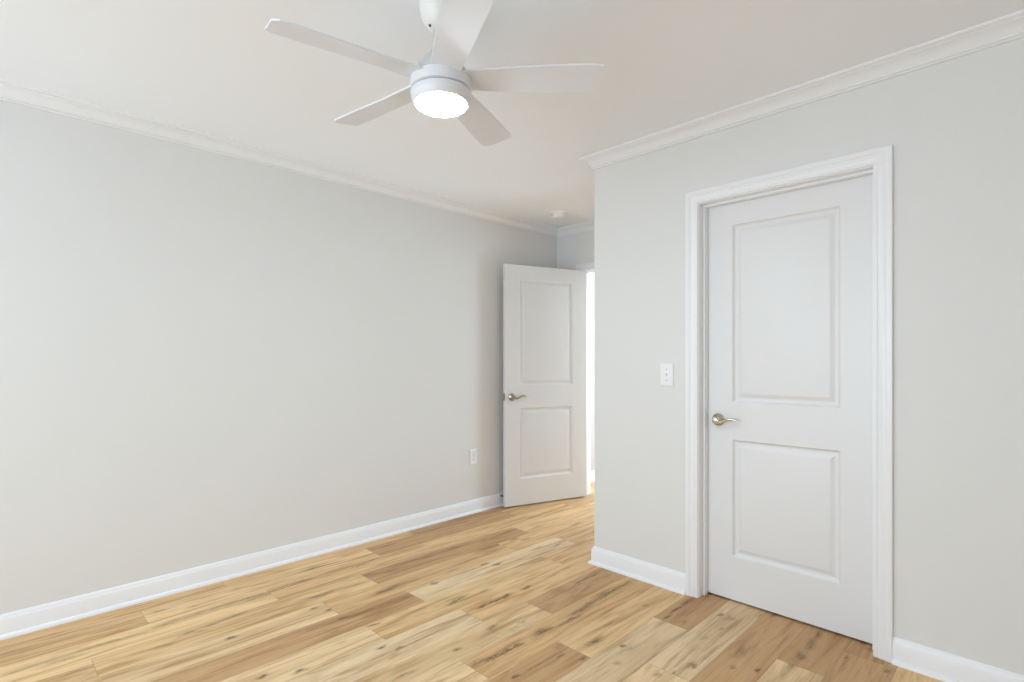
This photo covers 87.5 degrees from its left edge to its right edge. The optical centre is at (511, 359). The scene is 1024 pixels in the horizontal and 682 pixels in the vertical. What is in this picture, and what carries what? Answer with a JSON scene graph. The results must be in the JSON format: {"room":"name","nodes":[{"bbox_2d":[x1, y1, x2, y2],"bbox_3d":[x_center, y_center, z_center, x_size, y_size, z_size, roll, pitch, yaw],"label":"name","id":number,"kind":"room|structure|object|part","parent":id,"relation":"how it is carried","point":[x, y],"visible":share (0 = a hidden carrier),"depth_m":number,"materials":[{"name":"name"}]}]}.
{"room":"empty bedroom","nodes":[
{"label":"empty bedroom","id":0,"kind":"room"},
{"bbox_2d":[0,100,593,614],"bbox_3d":[-0.815,0.004,3.856,0.115,2.431,9.130,0,0,45],"label":"wall","id":1,"kind":"structure","parent":0,"point":[206,357],"depth_m":2.95,"materials":[{"name":"beige paint"}]},
{"bbox_2d":[0,492,502,640],"bbox_3d":[-1.740,1.168,2.829,0.027,0.104,6.140,0,0,45],"label":"baseboard","id":2,"kind":"structure","parent":1,"relation":"attached to","point":[28,620],"depth_m":2.93,"materials":[{"name":"white paint"}]},
{"bbox_2d":[0,78,557,237],"bbox_3d":[-1.728,-1.177,2.816,0.064,0.069,6.140,0,0,45],"label":"trim","id":3,"kind":"structure","parent":1,"relation":"attached to","point":[10,91],"depth_m":2.98,"materials":[{"name":"white paint"}]},
{"bbox_2d":[470,449,476,464],"bbox_3d":[-0.306,0.774,4.276,0.074,0.122,0.009,0,0,-45],"label":"wall outlet","id":4,"kind":"object","parent":1,"relation":"attached to","point":[473,452],"visible":1,"depth_m":4.27,"materials":[{"name":"white plastic"}]},
{"bbox_2d":[591,470,593,481],"bbox_3d":[1.447,1.168,6.017,0.027,0.104,2.645,0,0,45],"label":"baseboard","id":5,"kind":"structure","parent":1,"relation":"attached to","point":[592,472],"depth_m":5.38,"materials":[{"name":"white paint"}]},
{"bbox_2d":[0,482,942,681],"bbox_3d":[0.999,1.250,2.042,5.255,0.060,9.180,0,0,45],"label":"floor","id":6,"kind":"structure","parent":0,"point":[513,593],"depth_m":2.44,"materials":[{"name":"brown wood"}]},
{"bbox_2d":[0,0,1023,227],"bbox_3d":[0.992,-1.261,2.049,5.225,0.100,9.130,0,0,45],"label":"ceiling","id":7,"kind":"structure","parent":0,"point":[211,67],"depth_m":2.21,"materials":[{"name":"white paint"}]},
{"bbox_2d":[265,0,603,145],"bbox_3d":[-0.264,-1.026,1.804,1.028,0.370,1.041,0,0,45],"label":"ceiling fan","id":8,"kind":"object","parent":7,"relation":"hanging from","point":[440,85],"visible":1,"depth_m":1.74,"materials":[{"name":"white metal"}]},
{"bbox_3d":[-0.489,-0.938,1.623,0.461,0.034,0.123,0,0,-35],"label":"blade","id":9,"kind":"part","parent":8,"relation":"part of","materials":[{"name":"white plastic"}]},
{"bbox_3d":[-0.480,-0.938,1.982,0.461,0.034,0.123,0,0,37],"label":"blade","id":10,"kind":"part","parent":8,"relation":"part of","materials":[{"name":"white plastic"}]},
{"bbox_3d":[-0.150,-0.938,1.503,0.123,0.034,0.461,0,0,-17],"label":"blade","id":11,"kind":"part","parent":8,"relation":"part of","materials":[{"name":"white plastic"}]},
{"bbox_3d":[-0.136,-0.938,2.084,0.123,0.034,0.461,0,0,19],"label":"blade","id":12,"kind":"part","parent":8,"relation":"part of","materials":[{"name":"white plastic"}]},
{"bbox_3d":[0.068,-0.938,1.789,0.461,0.034,0.123,0,0,1],"label":"blade","id":13,"kind":"part","parent":8,"relation":"part of","materials":[{"name":"white plastic"}]},
{"bbox_2d":[550,210,566,219],"bbox_3d":[0.382,-1.188,4.398,0.140,0.047,0.140,0,0,45],"label":"smoke detector","id":14,"kind":"object","parent":7,"relation":"attached to","point":[558,214],"visible":1,"depth_m":4.35,"materials":[{"name":"white plastic"}]},
{"bbox_3d":[0.382,-1.204,4.398,0.140,0.013,0.140,0,0,45],"label":"plate","id":15,"kind":"part","parent":14,"relation":"part of","materials":[{"name":"white plastic"}]},
{"bbox_2d":[557,230,593,269],"bbox_3d":[2.227,0.004,3.284,4.995,2.431,0.115,0,0,45],"label":"wall","id":16,"kind":"structure","parent":0,"point":[572,250],"depth_m":4.86,"materials":[{"name":"beige paint"}]},
{"bbox_2d":[503,264,585,506],"bbox_3d":[0.297,0.209,4.590,0.824,2.001,0.131,0,0,-27],"label":"door","id":17,"kind":"structure","parent":16,"relation":"in","point":[544,309],"depth_m":4.56,"materials":[{"name":"white paint"}]},
{"bbox_3d":[0.005,0.306,4.414,0.065,0.065,0.022,0,0,-27],"label":"handle","id":18,"kind":"part","parent":17,"relation":"part of","materials":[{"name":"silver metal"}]},
{"bbox_3d":[0.293,-0.235,4.594,0.523,0.894,0.035,0,0,-27],"label":"panel","id":19,"kind":"part","parent":17,"relation":"part of","materials":[{"name":"white paint"}]},
{"bbox_3d":[0.293,0.697,4.594,0.523,0.589,0.035,0,0,-27],"label":"panel","id":20,"kind":"part","parent":17,"relation":"part of","materials":[{"name":"white paint"}]},
{"bbox_2d":[557,220,593,237],"bbox_3d":[0.867,-1.177,4.519,1.325,0.069,0.064,0,0,45],"label":"trim","id":21,"kind":"structure","parent":16,"relation":"attached to","point":[585,226],"depth_m":4.81,"materials":[{"name":"white paint"}]},
{"bbox_2d":[576,262,593,494],"bbox_3d":[0.965,0.179,4.547,0.954,2.082,0.151,0,0,45],"label":"door frame","id":22,"kind":"structure","parent":16,"relation":"attached to","point":[588,267],"depth_m":4.84,"materials":[{"name":"white paint"}]},
{"bbox_3d":[0.918,0.179,4.500,0.954,2.082,0.018,0,0,45],"label":"casing","id":23,"kind":"part","parent":22,"relation":"part of","materials":[{"name":"white paint"}]},
{"bbox_2d":[594,37,1023,674],"bbox_3d":[1.833,0.004,1.953,3.670,2.431,0.115,0,0,45],"label":"wall","id":24,"kind":"structure","parent":0,"point":[954,127],"depth_m":2.11,"materials":[{"name":"beige paint"}]},
{"bbox_2d":[588,546,684,594],"bbox_3d":[0.684,1.168,3.002,0.617,0.104,0.027,0,0,45],"label":"baseboard","id":25,"kind":"structure","parent":24,"relation":"attached to","point":[663,577],"depth_m":2.98,"materials":[{"name":"white paint"}]},
{"bbox_2d":[660,364,673,386],"bbox_3d":[0.826,0.080,2.866,0.076,0.122,0.019,0,0,45],"label":"light switch","id":26,"kind":"object","parent":24,"relation":"attached to","point":[666,370],"visible":1,"depth_m":2.86,"materials":[{"name":"white plastic"}]},
{"bbox_2d":[685,144,892,662],"bbox_3d":[1.268,0.176,2.519,0.890,2.088,0.151,0,0,45],"label":"door frame","id":27,"kind":"structure","parent":24,"relation":"attached to","point":[877,162],"depth_m":2.37,"materials":[{"name":"white paint"}]},
{"bbox_2d":[708,175,871,643],"bbox_3d":[1.295,0.207,2.547,0.748,2.006,0.141,0,0,45],"label":"door","id":28,"kind":"structure","parent":24,"relation":"in","point":[790,273],"depth_m":2.50,"materials":[{"name":"white paint"}]},
{"bbox_3d":[1.055,0.306,2.746,0.065,0.065,0.022,0,0,45],"label":"handle","id":29,"kind":"part","parent":28,"relation":"part of","materials":[{"name":"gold metal"}]},
{"bbox_3d":[1.071,0.306,2.683,0.013,0.033,0.115,0,0,-43],"label":"lever","id":30,"kind":"part","parent":28,"relation":"part of","materials":[{"name":"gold metal"}]},
{"bbox_3d":[1.295,-0.235,2.547,0.478,0.894,0.035,0,0,45],"label":"panel","id":31,"kind":"part","parent":28,"relation":"part of","materials":[{"name":"white paint"}]},
{"bbox_3d":[1.295,0.697,2.547,0.478,0.589,0.035,0,0,45],"label":"panel","id":32,"kind":"part","parent":28,"relation":"part of","materials":[{"name":"white paint"}]},
{"bbox_2d":[579,9,1023,169],"bbox_3d":[1.747,-1.177,1.913,3.734,0.069,0.064,0,0,45],"label":"trim","id":33,"kind":"structure","parent":24,"relation":"attached to","point":[1010,27],"depth_m":2.29,"materials":[{"name":"white paint"}]},
{"bbox_2d":[892,636,1023,681],"bbox_3d":[2.306,1.168,1.380,2.190,0.104,0.027,0,0,45],"label":"baseboard","id":34,"kind":"structure","parent":24,"relation":"attached to","point":[937,664],"depth_m":2.04,"materials":[{"name":"white paint"}]},
{"bbox_3d":[2.296,1.211,1.380,2.176,0.018,0.013,0,0,45],"label":"shoe moulding","id":35,"kind":"part","parent":34,"relation":"part of","materials":[{"name":"white paint"}]}
]}

